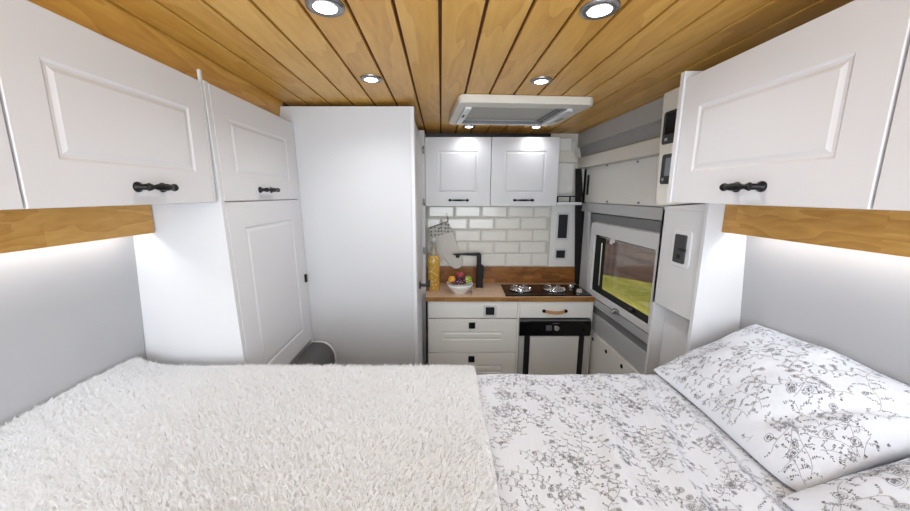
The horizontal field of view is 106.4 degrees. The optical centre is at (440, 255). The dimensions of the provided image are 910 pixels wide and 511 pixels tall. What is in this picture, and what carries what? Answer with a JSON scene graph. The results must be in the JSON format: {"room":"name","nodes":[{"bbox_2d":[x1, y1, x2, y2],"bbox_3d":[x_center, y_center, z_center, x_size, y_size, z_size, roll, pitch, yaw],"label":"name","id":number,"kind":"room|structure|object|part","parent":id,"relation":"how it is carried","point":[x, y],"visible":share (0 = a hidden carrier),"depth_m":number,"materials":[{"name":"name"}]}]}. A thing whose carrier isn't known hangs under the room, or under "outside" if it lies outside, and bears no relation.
{"room":"vehicle interior","nodes":[
{"label":"vehicle interior","id":0,"kind":"room"},
{"bbox_2d":[0,236,146,426],"bbox_3d":[-0.973,0.362,1.031,0.095,1.920,3.100,0,10,0],"label":"wall","id":1,"kind":"structure","parent":0,"point":[70,314],"depth_m":0.86,"materials":[{"name":"white paint"}]},
{"bbox_2d":[0,0,215,209],"bbox_3d":[-0.772,-0.229,0.389,0.306,0.360,1.179,0,10,0],"label":"upper cabinet","id":2,"kind":"object","parent":1,"relation":"attached to","point":[88,119],"visible":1,"depth_m":0.64,"materials":[{"name":"white paint"}]},
{"bbox_3d":[-0.669,-0.175,0.180,0.019,0.328,0.671,0,10,0],"label":"door","id":3,"kind":"part","parent":2,"relation":"part of","materials":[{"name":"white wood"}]},
{"bbox_2d":[0,204,154,253],"bbox_3d":[-0.899,-0.009,0.444,0.062,0.092,1.178,0,10,0],"label":"valance","id":4,"kind":"object","parent":2,"relation":"attached to","point":[20,229],"visible":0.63,"depth_m":0.79,"materials":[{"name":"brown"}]},
{"bbox_3d":[-0.639,-0.155,0.772,0.041,0.023,0.090,0,10,0],"label":"handle","id":5,"kind":"part","parent":2,"relation":"part of","materials":[{"name":"black metal"}]},
{"bbox_2d":[28,0,853,134],"bbox_3d":[0.087,-0.530,0.854,1.775,0.122,3.070,0,10,0],"label":"ceiling","id":6,"kind":"structure","parent":0,"point":[270,55],"depth_m":0.92,"materials":[{"name":"brown wood"}]},
{"bbox_2d":[304,0,344,17],"bbox_3d":[-0.249,-0.534,0.732,0.083,0.010,0.083,0,10,0],"label":"recessed light","id":7,"kind":"object","parent":6,"relation":"in","point":[325,8],"visible":1,"depth_m":0.73,"materials":[{"name":"silver metal"}]},
{"bbox_2d":[360,74,381,82],"bbox_3d":[-0.245,-0.618,1.192,0.076,0.010,0.076,0,10,0],"label":"recessed light","id":8,"kind":"object","parent":6,"relation":"in","point":[368,78],"visible":1,"depth_m":1.18,"materials":[{"name":"silver metal"}]},
{"bbox_2d":[463,125,474,127],"bbox_3d":[0.167,-0.768,2.026,0.076,0.010,0.076,0,10,0],"label":"recessed light","id":9,"kind":"object","parent":6,"relation":"in","point":[464,126],"visible":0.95,"depth_m":2.01,"materials":[{"name":"silver metal"}]},
{"bbox_2d":[449,94,592,125],"bbox_3d":[0.342,-0.676,1.621,0.574,0.046,0.458,-1,10,-4],"label":"ceiling vent","id":10,"kind":"object","parent":6,"relation":"in","point":[468,109],"visible":1,"depth_m":1.53,"materials":[{"name":"beige plastic"}]},
{"bbox_3d":[0.103,-0.658,1.609,0.028,0.010,0.330,-1,10,-4],"label":"blind handle","id":11,"kind":"part","parent":10,"relation":"part of","materials":[{"name":"white paint"}]},
{"bbox_2d":[465,107,555,120],"bbox_3d":[0.330,-0.685,1.628,0.440,0.004,0.320,-1,10,-4],"label":"blind","id":12,"kind":"object","parent":10,"relation":"hanging from","point":[476,113],"depth_m":1.65,"materials":[{"name":"grey"}]},
{"bbox_3d":[0.550,-0.664,1.644,0.024,0.010,0.330,-1,10,-4],"label":"blind rail","id":13,"kind":"part","parent":10,"relation":"part of","materials":[{"name":"white paint"}]},
{"bbox_2d":[530,76,551,84],"bbox_3d":[0.357,-0.621,1.213,0.076,0.010,0.076,0,10,0],"label":"recessed light","id":14,"kind":"object","parent":6,"relation":"in","point":[542,80],"visible":1,"depth_m":1.20,"materials":[{"name":"silver metal"}]},
{"bbox_2d":[579,0,620,19],"bbox_3d":[0.347,-0.536,0.743,0.083,0.010,0.083,0,10,0],"label":"recessed light","id":15,"kind":"object","parent":6,"relation":"in","point":[594,9],"visible":1,"depth_m":0.73,"materials":[{"name":"silver metal"}]},
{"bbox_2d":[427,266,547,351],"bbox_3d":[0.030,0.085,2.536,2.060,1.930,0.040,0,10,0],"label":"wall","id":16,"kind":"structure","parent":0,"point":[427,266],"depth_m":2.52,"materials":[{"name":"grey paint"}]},
{"bbox_2d":[425,137,490,205],"bbox_3d":[0.106,-0.539,2.221,0.414,0.423,0.227,0,10,0],"label":"upper cabinet","id":17,"kind":"object","parent":16,"relation":"attached to","point":[457,169],"visible":1,"depth_m":2.14,"materials":[{"name":"white paint"}]},
{"bbox_3d":[0.112,-0.350,2.156,0.128,0.018,0.032,0,10,0],"label":"handle","id":18,"kind":"part","parent":17,"relation":"part of","materials":[{"name":"black metal"}]},
{"bbox_2d":[426,206,550,265],"bbox_3d":[0.334,-0.159,2.435,0.877,0.474,0.067,0,10,0],"label":"backsplash","id":19,"kind":"structure","parent":16,"relation":"attached to","point":[503,235],"depth_m":2.40,"materials":[{"name":"tile"}]},
{"bbox_3d":[0.040,-0.292,2.365,0.006,0.010,0.025,0,10,0],"label":"wall hook","id":20,"kind":"object","parent":19,"relation":"attached to","visible":0},
{"bbox_2d":[429,216,462,268],"bbox_3d":[0.035,-0.095,2.392,0.243,0.385,0.020,0,10,0],"label":"oven mitt","id":21,"kind":"object","parent":20,"relation":"hanging from","point":[446,245],"visible":0.84,"depth_m":2.39,"materials":[{"name":"grey fabric"}]},
{"bbox_2d":[426,134,550,137],"bbox_3d":[0.321,-0.629,2.353,0.841,0.400,0.055,0,10,0],"label":"trim","id":22,"kind":"structure","parent":16,"relation":"attached to","point":[427,135],"depth_m":2.29,"materials":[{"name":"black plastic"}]},
{"bbox_2d":[490,137,559,205],"bbox_3d":[0.527,-0.539,2.221,0.425,0.423,0.227,0,10,0],"label":"upper cabinet","id":23,"kind":"object","parent":16,"relation":"attached to","point":[524,170],"visible":0.94,"depth_m":2.14,"materials":[{"name":"white paint"}]},
{"bbox_3d":[0.525,-0.350,2.156,0.128,0.018,0.032,0,10,0],"label":"handle","id":24,"kind":"part","parent":23,"relation":"part of","materials":[{"name":"black metal"}]},
{"bbox_2d":[556,196,581,204],"bbox_3d":[0.822,-0.368,2.262,0.161,0.059,0.183,0,10,0],"label":"corner shelf","id":25,"kind":"object","parent":23,"relation":"attached to","point":[557,202],"visible":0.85,"depth_m":2.18,"materials":[{"name":"white paint"}]},
{"bbox_3d":[0.822,-0.376,2.256,0.161,0.041,0.170,0,10,0],"label":"guard rail","id":26,"kind":"part","parent":25,"relation":"part of","materials":[{"name":"black metal"}]},
{"bbox_2d":[548,194,574,266],"bbox_3d":[0.877,-0.177,2.428,0.209,0.513,0.074,0,10,0],"label":"switch panel","id":27,"kind":"object","parent":16,"relation":"attached to","point":[562,224],"visible":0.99,"depth_m":2.40,"materials":[{"name":"white paint"}]},
{"bbox_3d":[0.852,-0.011,2.429,0.088,0.080,0.008,0,10,0],"label":"socket plate","id":28,"kind":"part","parent":27,"relation":"part of","materials":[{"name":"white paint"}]},
{"bbox_2d":[556,250,564,257],"bbox_3d":[0.852,-0.009,2.423,0.062,0.054,0.004,0,10,0],"label":"socket","id":29,"kind":"object","parent":27,"relation":"attached to","point":[559,253],"depth_m":2.42,"materials":[{"name":"black plastic"}]},
{"bbox_2d":[555,212,569,239],"bbox_3d":[0.855,-0.205,2.393,0.094,0.196,0.008,0,10,0],"label":"switch plate","id":30,"kind":"object","parent":27,"relation":"attached to","point":[562,219],"depth_m":2.39,"materials":[{"name":"white paint"}]},
{"bbox_2d":[557,215,567,237],"bbox_3d":[0.855,-0.204,2.388,0.064,0.166,0.004,0,10,0],"label":"switch","id":31,"kind":"object","parent":27,"relation":"attached to","point":[562,220],"depth_m":2.39,"materials":[{"name":"black plastic"}]},
{"bbox_2d":[551,134,584,193],"bbox_3d":[0.864,-0.629,2.353,0.243,0.400,0.055,0,10,0],"label":"trim","id":32,"kind":"structure","parent":16,"relation":"attached to","point":[574,137],"depth_m":2.31,"materials":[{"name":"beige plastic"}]},
{"bbox_2d":[586,175,589,194],"bbox_3d":[0.986,-0.474,2.282,0.004,0.130,0.030,0,10,0],"label":"pull slot","id":33,"kind":"object","parent":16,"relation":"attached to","point":[588,176],"visible":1,"depth_m":2.28,"materials":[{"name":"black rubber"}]},
{"bbox_2d":[557,97,663,373],"bbox_3d":[0.871,0.209,1.933,0.258,1.900,1.190,0,10,0],"label":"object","id":34,"kind":"structure","parent":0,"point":[631,182],"depth_m":1.89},
{"bbox_2d":[739,236,909,384],"bbox_3d":[0.980,0.482,0.427,0.100,1.900,1.870,0,10,0],"label":"wall","id":35,"kind":"structure","parent":0,"point":[854,304],"depth_m":0.83,"materials":[{"name":"white paint"}]},
{"bbox_2d":[585,168,663,224],"bbox_3d":[1.015,0.209,1.933,0.030,1.900,1.190,0,10,0],"label":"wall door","id":36,"kind":"structure","parent":35,"relation":"in","point":[586,168],"depth_m":1.87,"materials":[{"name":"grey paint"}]},
{"bbox_2d":[586,222,659,333],"bbox_3d":[0.977,0.093,1.766,0.115,0.472,0.878,0,10,0],"label":"window","id":37,"kind":"structure","parent":36,"relation":"attached to","point":[622,263],"depth_m":1.86,"materials":[{"name":"white paint"}]},
{"bbox_3d":[0.990,-0.064,1.812,0.012,0.005,0.610,0,10,0],"label":"blind rail","id":38,"kind":"part","parent":37,"relation":"part of","materials":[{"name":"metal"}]},
{"bbox_3d":[0.985,0.090,1.765,0.038,0.465,0.878,0,10,0],"label":"frame","id":39,"kind":"part","parent":37,"relation":"part of","materials":[{"name":"grey paint"}]},
{"bbox_3d":[1.032,0.100,1.863,0.005,0.380,0.670,0,10,0],"label":"pane","id":40,"kind":"part","parent":37,"relation":"part of","materials":[{"name":"clear glass"}]},
{"bbox_2d":[656,87,703,205],"bbox_3d":[0.883,-0.329,1.148,0.134,0.491,0.317,0,10,0],"label":"box","id":41,"kind":"object","parent":35,"relation":"attached to","point":[670,103],"visible":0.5,"depth_m":1.23,"materials":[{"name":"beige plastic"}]},
{"bbox_2d":[666,0,909,210],"bbox_3d":[0.772,-0.222,0.384,0.306,0.349,1.167,0,10,0],"label":"upper cabinet","id":42,"kind":"object","parent":35,"relation":"attached to","point":[816,114],"visible":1,"depth_m":0.61,"materials":[{"name":"white paint"}]},
{"bbox_3d":[0.639,-0.147,0.729,0.041,0.023,0.083,0,10,0],"label":"handle","id":43,"kind":"part","parent":42,"relation":"part of","materials":[{"name":"black metal"}]},
{"bbox_2d":[722,204,909,257],"bbox_3d":[0.899,-0.011,0.455,0.062,0.092,1.199,0,10,0],"label":"valance","id":44,"kind":"object","parent":42,"relation":"attached to","point":[887,232],"visible":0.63,"depth_m":0.76,"materials":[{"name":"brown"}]},
{"bbox_3d":[0.669,-0.174,0.171,0.019,0.328,0.653,0,10,0],"label":"door","id":45,"kind":"part","parent":42,"relation":"part of","materials":[{"name":"white wood"}]},
{"bbox_3d":[0.030,1.348,1.057,2.060,0.030,3.400,0,10,0],"label":"floor","id":46,"kind":"structure","parent":0,"visible":0},
{"bbox_2d":[133,80,312,365],"bbox_3d":[-0.803,0.344,1.436,0.364,1.812,0.674,0,10,0],"label":"wardrobe","id":47,"kind":"object","parent":46,"relation":"on","point":[223,281],"visible":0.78,"depth_m":1.12,"materials":[{"name":"white paint"}]},
{"bbox_3d":[-0.669,-0.376,1.269,0.019,0.333,0.561,0,10,0],"label":"door","id":48,"kind":"part","parent":47,"relation":"part of","materials":[{"name":"white wood"}]},
{"bbox_3d":[-0.669,0.132,1.388,0.019,0.702,0.579,0,10,0],"label":"door","id":49,"kind":"part","parent":47,"relation":"part of","materials":[{"name":"white wood"}]},
{"bbox_3d":[-0.640,-0.247,1.279,0.039,0.022,0.104,0,10,0],"label":"handle","id":50,"kind":"part","parent":47,"relation":"part of","materials":[{"name":"black metal"}]},
{"bbox_2d":[292,341,336,366],"bbox_3d":[-0.600,0.848,1.602,0.116,0.761,0.508,0,10,0],"label":"box","id":51,"kind":"object","parent":46,"relation":"on","point":[318,352],"visible":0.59,"depth_m":1.65,"materials":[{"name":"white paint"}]},
{"bbox_2d":[279,106,429,366],"bbox_3d":[-0.521,0.189,2.083,0.926,1.886,0.847,0,10,0],"label":"washroom cubicle","id":52,"kind":"object","parent":46,"relation":"on","point":[361,169],"visible":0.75,"depth_m":1.63,"materials":[{"name":"white paint"}]},
{"bbox_3d":[-0.129,0.228,1.970,0.020,1.790,0.524,0,10,0],"label":"door","id":53,"kind":"part","parent":52,"relation":"part of","materials":[{"name":"white metal"}]},
{"bbox_3d":[-0.119,0.146,2.335,0.036,1.882,0.207,0,10,0],"label":"frame post","id":54,"kind":"part","parent":52,"relation":"part of","materials":[{"name":"white paint"}]},
{"bbox_3d":[-0.085,0.148,1.794,0.054,0.040,0.101,0,10,0],"label":"handle","id":55,"kind":"part","parent":52,"relation":"part of","materials":[{"name":"black metal"}]},
{"bbox_2d":[428,302,518,374],"bbox_3d":[0.204,0.671,2.368,0.574,0.837,0.339,0,10,0],"label":"base cabinet","id":56,"kind":"object","parent":46,"relation":"on","point":[483,335],"visible":0.65,"depth_m":2.18,"materials":[{"name":"white paint"}]},
{"bbox_3d":[0.203,0.738,2.226,0.559,0.225,0.018,0,10,0],"label":"drawer","id":57,"kind":"part","parent":56,"relation":"part of","materials":[{"name":"white wood"}]},
{"bbox_3d":[0.203,0.512,2.185,0.559,0.226,0.018,0,10,0],"label":"drawer","id":58,"kind":"part","parent":56,"relation":"part of","materials":[{"name":"white wood"}]},
{"bbox_3d":[0.203,0.342,2.154,0.559,0.108,0.018,0,10,0],"label":"fascia panel","id":59,"kind":"part","parent":56,"relation":"part of","materials":[{"name":"white wood"}]},
{"bbox_2d":[483,305,496,316],"bbox_3d":[0.309,0.349,2.144,0.082,0.077,0.007,0,10,0],"label":"switch plate","id":60,"kind":"object","parent":56,"relation":"attached to","point":[488,310],"depth_m":2.14,"materials":[{"name":"white paint"}]},
{"bbox_2d":[486,307,493,314],"bbox_3d":[0.308,0.349,2.139,0.055,0.051,0.004,0,10,0],"label":"switch","id":61,"kind":"object","parent":56,"relation":"attached to","point":[489,310],"depth_m":2.14,"materials":[{"name":"black plastic"}]},
{"bbox_2d":[425,283,595,301],"bbox_3d":[0.432,0.241,2.298,1.065,0.030,0.364,0,10,0],"label":"countertop","id":62,"kind":"structure","parent":56,"relation":"on","point":[490,292],"depth_m":2.13,"materials":[{"name":"brown wood"}]},
{"bbox_2d":[428,238,439,290],"bbox_3d":[-0.048,0.056,2.252,0.081,0.351,0.081,0,10,0],"label":"bottle","id":63,"kind":"object","parent":62,"relation":"on","point":[433,258],"visible":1,"depth_m":2.23,"materials":[{"name":"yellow glass"}]},
{"bbox_2d":[447,281,472,294],"bbox_3d":[0.121,0.209,2.202,0.172,0.066,0.172,0,10,0],"label":"fruit bowl","id":64,"kind":"object","parent":62,"relation":"on","point":[458,289],"visible":0.85,"depth_m":2.15,"materials":[{"name":"white ceramic"}]},
{"bbox_2d":[448,276,454,283],"bbox_3d":[0.073,0.158,2.188,0.058,0.053,0.058,0,10,0],"label":"orange","id":65,"kind":"object","parent":64,"relation":"in","point":[451,278],"visible":0.8,"depth_m":2.17,"materials":[{"name":"orange food"}]},
{"bbox_2d":[451,276,465,284],"bbox_3d":[0.113,0.159,2.163,0.095,0.049,0.055,0,10,0],"label":"grapes","id":66,"kind":"object","parent":64,"relation":"in","point":[460,279],"visible":1,"depth_m":2.15,"materials":[{"name":"purple food"}]},
{"bbox_2d":[455,271,464,277],"bbox_3d":[0.124,0.130,2.211,0.062,0.066,0.062,0,10,0],"label":"apple","id":67,"kind":"object","parent":64,"relation":"in","point":[459,274],"visible":0.55,"depth_m":2.19,"materials":[{"name":"red food"}]},
{"bbox_2d":[465,275,471,282],"bbox_3d":[0.177,0.153,2.178,0.044,0.046,0.046,0,10,0],"label":"grapes","id":68,"kind":"object","parent":64,"relation":"in","point":[467,279],"visible":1,"depth_m":2.17,"materials":[{"name":"green food"}]},
{"bbox_2d":[453,252,483,287],"bbox_3d":[0.185,0.099,2.324,0.211,0.241,0.048,0,10,0],"label":"tap","id":69,"kind":"object","parent":62,"relation":"on","point":[479,267],"visible":1,"depth_m":2.30,"materials":[{"name":"black metal"}]},
{"bbox_3d":[0.176,0.022,2.309,0.193,0.085,0.024,0,10,0],"label":"spout","id":70,"kind":"part","parent":69,"relation":"part of","materials":[{"name":"black metal"}]},
{"bbox_2d":[427,267,574,282],"bbox_3d":[0.436,0.139,2.454,1.072,0.116,0.020,0,10,0],"label":"upstand","id":71,"kind":"object","parent":62,"relation":"on","point":[491,274],"visible":0.89,"depth_m":2.44,"materials":[{"name":"brown wood"}]},
{"bbox_2d":[501,283,591,295],"bbox_3d":[0.679,0.216,2.257,0.548,0.034,0.265,0,10,0],"label":"gas hob","id":72,"kind":"object","parent":62,"relation":"in","point":[570,289],"visible":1,"depth_m":2.22,"materials":[{"name":"black glass"}]},
{"bbox_3d":[0.528,0.217,2.255,0.132,0.019,0.132,0,10,0],"label":"burner","id":73,"kind":"part","parent":72,"relation":"part of","materials":[{"name":"silver metal"}]},
{"bbox_3d":[0.752,0.217,2.255,0.132,0.019,0.132,0,10,0],"label":"burner","id":74,"kind":"part","parent":72,"relation":"part of","materials":[{"name":"silver metal"}]},
{"bbox_2d":[517,318,591,374],"bbox_3d":[0.725,0.723,2.352,0.453,0.700,0.330,0,10,0],"label":"fridge","id":75,"kind":"object","parent":46,"relation":"on","point":[546,346],"visible":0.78,"depth_m":2.17,"materials":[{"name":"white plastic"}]},
{"bbox_3d":[0.723,0.799,2.218,0.310,0.577,0.012,0,10,0],"label":"door panel","id":76,"kind":"part","parent":75,"relation":"part of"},
{"bbox_3d":[0.725,0.796,2.235,0.450,0.578,0.025,0,10,0],"label":"door frame","id":77,"kind":"part","parent":75,"relation":"part of","materials":[{"name":"silver metal"}]},
{"bbox_2d":[516,302,593,373],"bbox_3d":[0.724,0.673,2.353,0.466,0.837,0.368,0,10,0],"label":"base cabinet","id":78,"kind":"object","parent":46,"relation":"on","point":[526,309],"visible":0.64,"depth_m":2.15,"materials":[{"name":"white paint"}]},
{"bbox_3d":[0.718,0.354,2.126,0.125,0.022,0.034,0,10,0],"label":"handle","id":79,"kind":"part","parent":78,"relation":"part of","materials":[{"name":"beige leather"}]},
{"bbox_3d":[0.725,0.342,2.154,0.452,0.106,0.018,0,10,0],"label":"drawer","id":80,"kind":"part","parent":78,"relation":"part of","materials":[{"name":"white wood"}]},
{"bbox_2d":[644,204,746,373],"bbox_3d":[0.897,0.544,1.280,0.171,1.474,0.226,0,10,0],"label":"cabinet","id":81,"kind":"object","parent":46,"relation":"on","point":[698,285],"depth_m":1.12,"materials":[{"name":"white paint"}]},
{"bbox_2d":[672,234,687,263],"bbox_3d":[0.819,-0.023,1.167,0.005,0.098,0.056,0,10,0],"label":"socket","id":82,"kind":"object","parent":81,"relation":"attached to","point":[680,241],"depth_m":1.16,"materials":[{"name":"grey plastic"}]},
{"bbox_3d":[0.824,-0.023,1.167,0.006,0.126,0.092,0,10,0],"label":"socket plate","id":83,"kind":"part","parent":81,"relation":"part of","materials":[{"name":"white paint"}]},
{"bbox_3d":[0.901,0.563,1.176,0.163,1.474,0.014,0,10,0],"label":"panel","id":84,"kind":"part","parent":81,"relation":"part of","materials":[{"name":"white paint"}]},
{"bbox_3d":[0.000,0.629,0.177,1.956,0.177,1.825,0,10,0],"label":"mattress","id":85,"kind":"object","parent":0,"visible":0},
{"bbox_2d":[477,373,797,510],"bbox_3d":[0.001,0.562,0.180,1.942,0.111,1.835,0,10,0],"label":"sheet","id":86,"kind":"object","parent":85,"relation":"on","point":[597,441],"visible":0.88,"depth_m":0.74,"materials":[{"name":"white fabric"}]},
{"bbox_2d":[0,357,500,510],"bbox_3d":[-0.432,0.474,0.342,1.080,0.041,1.504,0,10,0],"label":"throw","id":87,"kind":"object","parent":86,"relation":"on","point":[139,434],"visible":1,"depth_m":0.74,"materials":[{"name":"white fabric"}]},
{"bbox_2d":[654,324,909,490],"bbox_3d":[0.810,0.313,0.827,0.315,0.176,0.456,0,10,0],"label":"pillow","id":88,"kind":"object","parent":86,"relation":"on","point":[811,415],"visible":0.98,"depth_m":0.73,"materials":[{"name":"white fabric"}]},
{"bbox_2d":[781,457,909,510],"bbox_3d":[0.791,0.397,0.353,0.354,0.179,0.500,0,10,0],"label":"pillow","id":89,"kind":"object","parent":86,"relation":"on","point":[886,487],"visible":1,"depth_m":0.56,"materials":[{"name":"white fabric"}]}
]}

